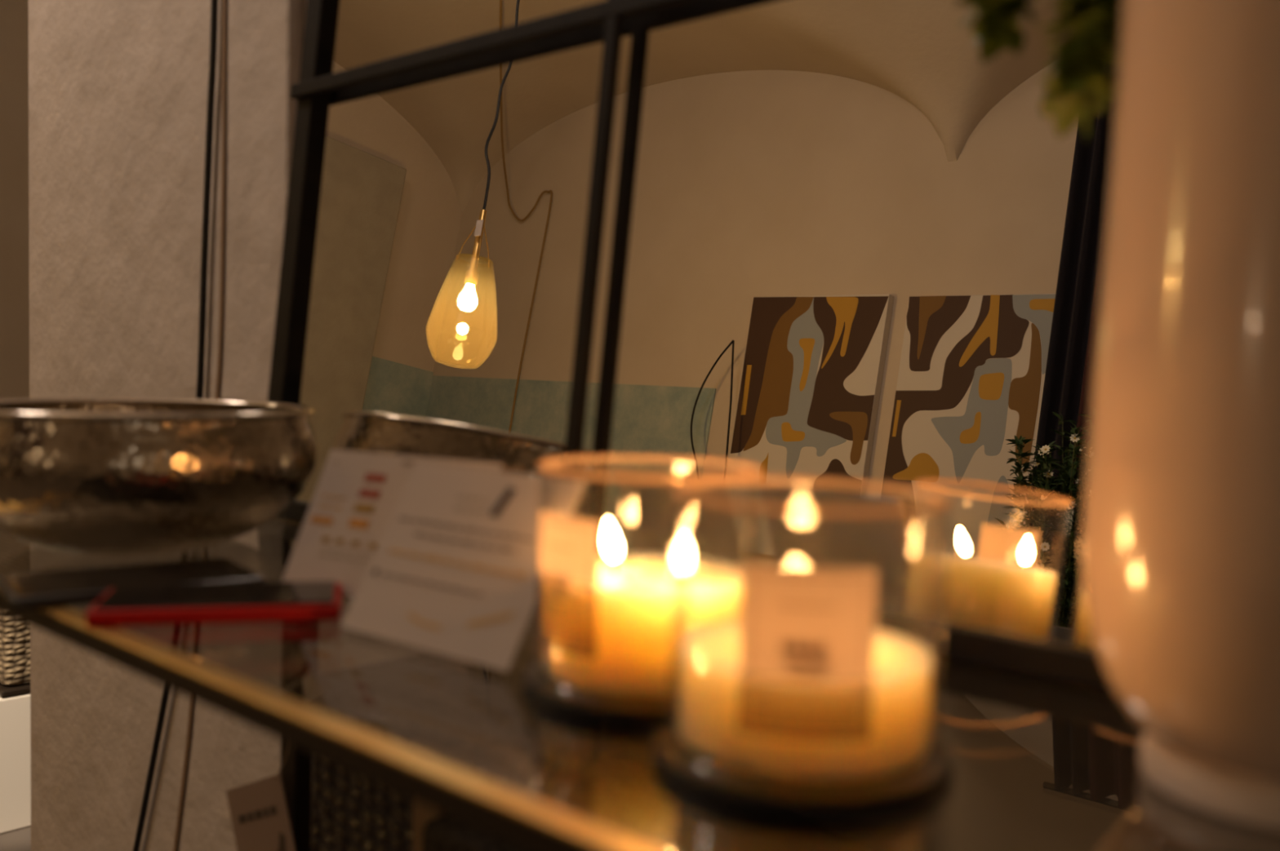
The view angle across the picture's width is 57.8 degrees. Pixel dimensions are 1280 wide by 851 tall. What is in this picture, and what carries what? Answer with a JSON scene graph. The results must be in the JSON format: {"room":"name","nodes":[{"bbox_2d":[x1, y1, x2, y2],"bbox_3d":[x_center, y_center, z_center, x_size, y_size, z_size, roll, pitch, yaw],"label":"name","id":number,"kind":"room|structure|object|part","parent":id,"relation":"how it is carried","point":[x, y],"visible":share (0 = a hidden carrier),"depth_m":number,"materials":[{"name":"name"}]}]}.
{"room":"shop","nodes":[
{"label":"shop","id":0,"kind":"room"},
{"bbox_2d":[0,0,29,399],"bbox_3d":[-4.085,-1.090,3.885,0.220,3.400,6.200,4,4,43],"label":"wall","id":1,"kind":"structure","parent":0,"point":[14,14],"depth_m":5.15,"materials":[{"name":"paint"}]},
{"bbox_2d":[0,826,31,850],"bbox_3d":[-1.095,0.892,1.178,8.500,0.100,6.600,4,4,43],"label":"floor","id":2,"kind":"structure","parent":0,"point":[20,840],"depth_m":2.19,"materials":[{"name":"concrete"}]},
{"bbox_2d":[0,693,31,834],"bbox_3d":[-1.306,0.629,2.551,0.600,0.262,0.562,4,4,43],"label":"box","id":3,"kind":"object","parent":2,"relation":"on","point":[15,711],"visible":0.03,"depth_m":2.23,"materials":[{"name":"beige paint"}]},
{"bbox_2d":[0,610,30,697],"bbox_3d":[-1.330,0.389,2.498,0.590,0.220,0.280,4,4,43],"label":"woven basket","id":4,"kind":"object","parent":3,"relation":"on","point":[15,633],"visible":0.23,"depth_m":2.22,"materials":[{"name":"brown wicker"}]},
{"bbox_2d":[0,516,664,850],"bbox_3d":[0.016,0.512,0.614,1.750,0.780,0.381,4,4,43],"label":"console table","id":5,"kind":"object","parent":2,"relation":"on","point":[526,823],"visible":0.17,"depth_m":0.54,"materials":[{"name":"gold metal"}]},
{"bbox_2d":[0,557,265,610],"bbox_3d":[-0.327,0.100,0.747,0.147,0.008,0.082,-1,4,-36],"label":"notebook","id":6,"kind":"object","parent":5,"relation":"on","point":[54,588],"visible":0.91,"depth_m":0.73,"materials":[{"name":"black leather"}]},
{"bbox_3d":[0.026,0.128,0.593,1.723,0.010,0.354,4,4,43],"label":"glass","id":7,"kind":"part","parent":5,"relation":"part of","materials":[{"name":"glass"}]},
{"bbox_2d":[0,398,317,555],"bbox_3d":[-0.401,0.038,0.926,0.276,0.110,0.276,4,4,43],"label":"bowl","id":8,"kind":"object","parent":5,"relation":"on","point":[99,477],"visible":1,"depth_m":0.82,"materials":[{"name":"silver metal"}]},
{"bbox_2d":[84,581,342,627],"bbox_3d":[-0.247,0.104,0.686,0.136,0.011,0.070,1,3,-14],"label":"phone","id":9,"kind":"object","parent":5,"relation":"on","point":[216,603],"visible":1,"depth_m":0.66,"materials":[{"name":"red plastic"}]},
{"bbox_2d":[226,665,296,850],"bbox_3d":[-0.343,0.363,1.103,0.161,0.282,0.026,4,4,43],"label":"tag","id":10,"kind":"object","parent":5,"relation":"hanging from","point":[260,820],"visible":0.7,"depth_m":1.10,"materials":[{"name":"beige"}]},
{"bbox_3d":[-0.099,0.134,0.458,1.750,0.011,0.013,4,4,43],"label":"rail","id":11,"kind":"part","parent":5,"relation":"part of","materials":[{"name":"brown metal"}]},
{"bbox_3d":[-0.333,0.481,1.128,0.028,0.768,0.024,4,4,43],"label":"leg","id":12,"kind":"part","parent":5,"relation":"part of","materials":[{"name":"brown metal"}]},
{"bbox_2d":[281,449,502,600],"bbox_3d":[-0.154,0.064,0.746,0.148,0.091,0.066,3,4,31],"label":"card holder","id":13,"kind":"object","parent":5,"relation":"on","point":[357,495],"visible":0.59,"depth_m":0.75,"materials":[{"name":"paper"}]},
{"bbox_2d":[341,462,585,675],"bbox_3d":[-0.093,0.071,0.625,0.134,0.094,0.066,4,4,39],"label":"card holder","id":14,"kind":"object","parent":5,"relation":"on","point":[452,572],"visible":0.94,"depth_m":0.62,"materials":[{"name":"paper"}]},
{"bbox_2d":[522,661,676,727],"bbox_3d":[0.002,0.122,0.548,0.115,0.006,0.115,4,4,43],"label":"coaster","id":15,"kind":"object","parent":5,"relation":"on","point":[557,696],"visible":0.29,"depth_m":0.51,"materials":[{"name":"black stone"}]},
{"bbox_2d":[524,464,761,696],"bbox_3d":[0.004,0.068,0.545,0.113,0.101,0.113,4,4,43],"label":"candle","id":16,"kind":"object","parent":15,"relation":"on","point":[603,624],"visible":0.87,"depth_m":0.51,"materials":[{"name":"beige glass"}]},
{"bbox_2d":[266,0,1118,692],"bbox_3d":[0.156,-0.491,0.697,1.251,1.221,0.152,4,4,43],"label":"mirror","id":17,"kind":"object","parent":5,"relation":"on","point":[638,252],"visible":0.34,"depth_m":0.75,"materials":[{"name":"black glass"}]},
{"bbox_2d":[653,721,953,821],"bbox_3d":[0.062,0.129,0.452,0.115,0.006,0.115,4,4,43],"label":"coaster","id":18,"kind":"object","parent":5,"relation":"on","point":[899,793],"visible":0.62,"depth_m":0.41,"materials":[{"name":"black stone"}]},
{"bbox_2d":[655,488,951,790],"bbox_3d":[0.064,0.075,0.449,0.113,0.101,0.113,4,4,43],"label":"candle","id":19,"kind":"object","parent":18,"relation":"on","point":[805,685],"visible":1,"depth_m":0.40,"materials":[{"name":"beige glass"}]},
{"bbox_2d":[1081,0,1279,830],"bbox_3d":[0.244,-0.070,0.425,0.143,0.414,0.143,4,4,43],"label":"vase","id":20,"kind":"object","parent":5,"relation":"on","point":[1180,542],"visible":1,"depth_m":0.39,"materials":[{"name":"beige ceramic"}]},
{"bbox_2d":[952,0,1120,139],"bbox_3d":[0.278,-0.235,0.441,0.139,0.236,0.304,-1,4,-34],"label":"trailing plant","id":21,"kind":"object","parent":20,"relation":"in","point":[1079,86],"visible":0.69,"depth_m":0.50,"materials":[{"name":"green plant"}]},
{"bbox_3d":[0.278,-0.241,0.440,0.102,0.206,0.267,-1,4,-34],"label":"vine stem","id":22,"kind":"part","parent":21,"relation":"part of","materials":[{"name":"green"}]},
{"bbox_2d":[303,648,628,850],"bbox_3d":[-0.149,0.542,0.971,0.184,0.672,0.196,4,4,43],"label":"basket","id":23,"kind":"object","parent":2,"relation":"on","point":[482,722],"visible":0.58,"depth_m":0.90,"materials":[{"name":"wicker"}]},
{"bbox_3d":[-0.141,0.215,0.952,0.184,0.017,0.196,4,4,43],"label":"lid","id":24,"kind":"part","parent":23,"relation":"part of","materials":[{"name":"wicker"}]},
{"bbox_3d":[-0.151,0.552,0.859,0.033,0.664,0.030,4,4,43],"label":"corner post","id":25,"kind":"part","parent":23,"relation":"part of","materials":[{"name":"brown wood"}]},
{"bbox_3d":[-0.038,0.548,0.981,0.033,0.664,0.030,4,4,43],"label":"corner post","id":26,"kind":"part","parent":23,"relation":"part of","materials":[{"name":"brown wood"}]},
{"bbox_2d":[422,756,896,850],"bbox_3d":[0.030,0.584,0.768,0.330,0.620,0.200,4,4,43],"label":"storage basket","id":27,"kind":"object","parent":2,"relation":"on","point":[628,797],"visible":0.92,"depth_m":0.80,"materials":[{"name":"brown"}]},
{"bbox_2d":[28,0,303,850],"bbox_3d":[-0.470,-0.828,1.772,0.785,3.300,0.600,4,4,43],"label":"wall pillar","id":28,"kind":"structure","parent":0,"point":[118,89],"depth_m":1.56,"materials":[{"name":"paint"}]},
{"bbox_2d":[133,0,217,850],"bbox_3d":[-0.623,-0.418,1.508,0.323,2.496,0.010,4,4,43],"label":"power cable","id":29,"kind":"object","parent":28,"relation":"attached to","point":[214,3],"visible":0.59,"depth_m":1.44,"materials":[{"name":"black plastic"}]},
{"bbox_2d":[173,0,226,850],"bbox_3d":[-0.565,-0.414,1.461,0.214,2.495,0.003,4,4,43],"label":"power cable","id":30,"kind":"object","parent":28,"relation":"attached to","point":[224,2],"visible":0.62,"depth_m":1.42,"materials":[{"name":"brown plastic"}]},
{"bbox_2d":[302,0,1279,850],"bbox_3d":[1.254,-0.694,0.192,3.900,3.300,0.582,4,4,43],"label":"wall","id":31,"kind":"structure","parent":0,"point":[1040,764],"depth_m":0.75,"materials":[{"name":"paint"}]}
]}

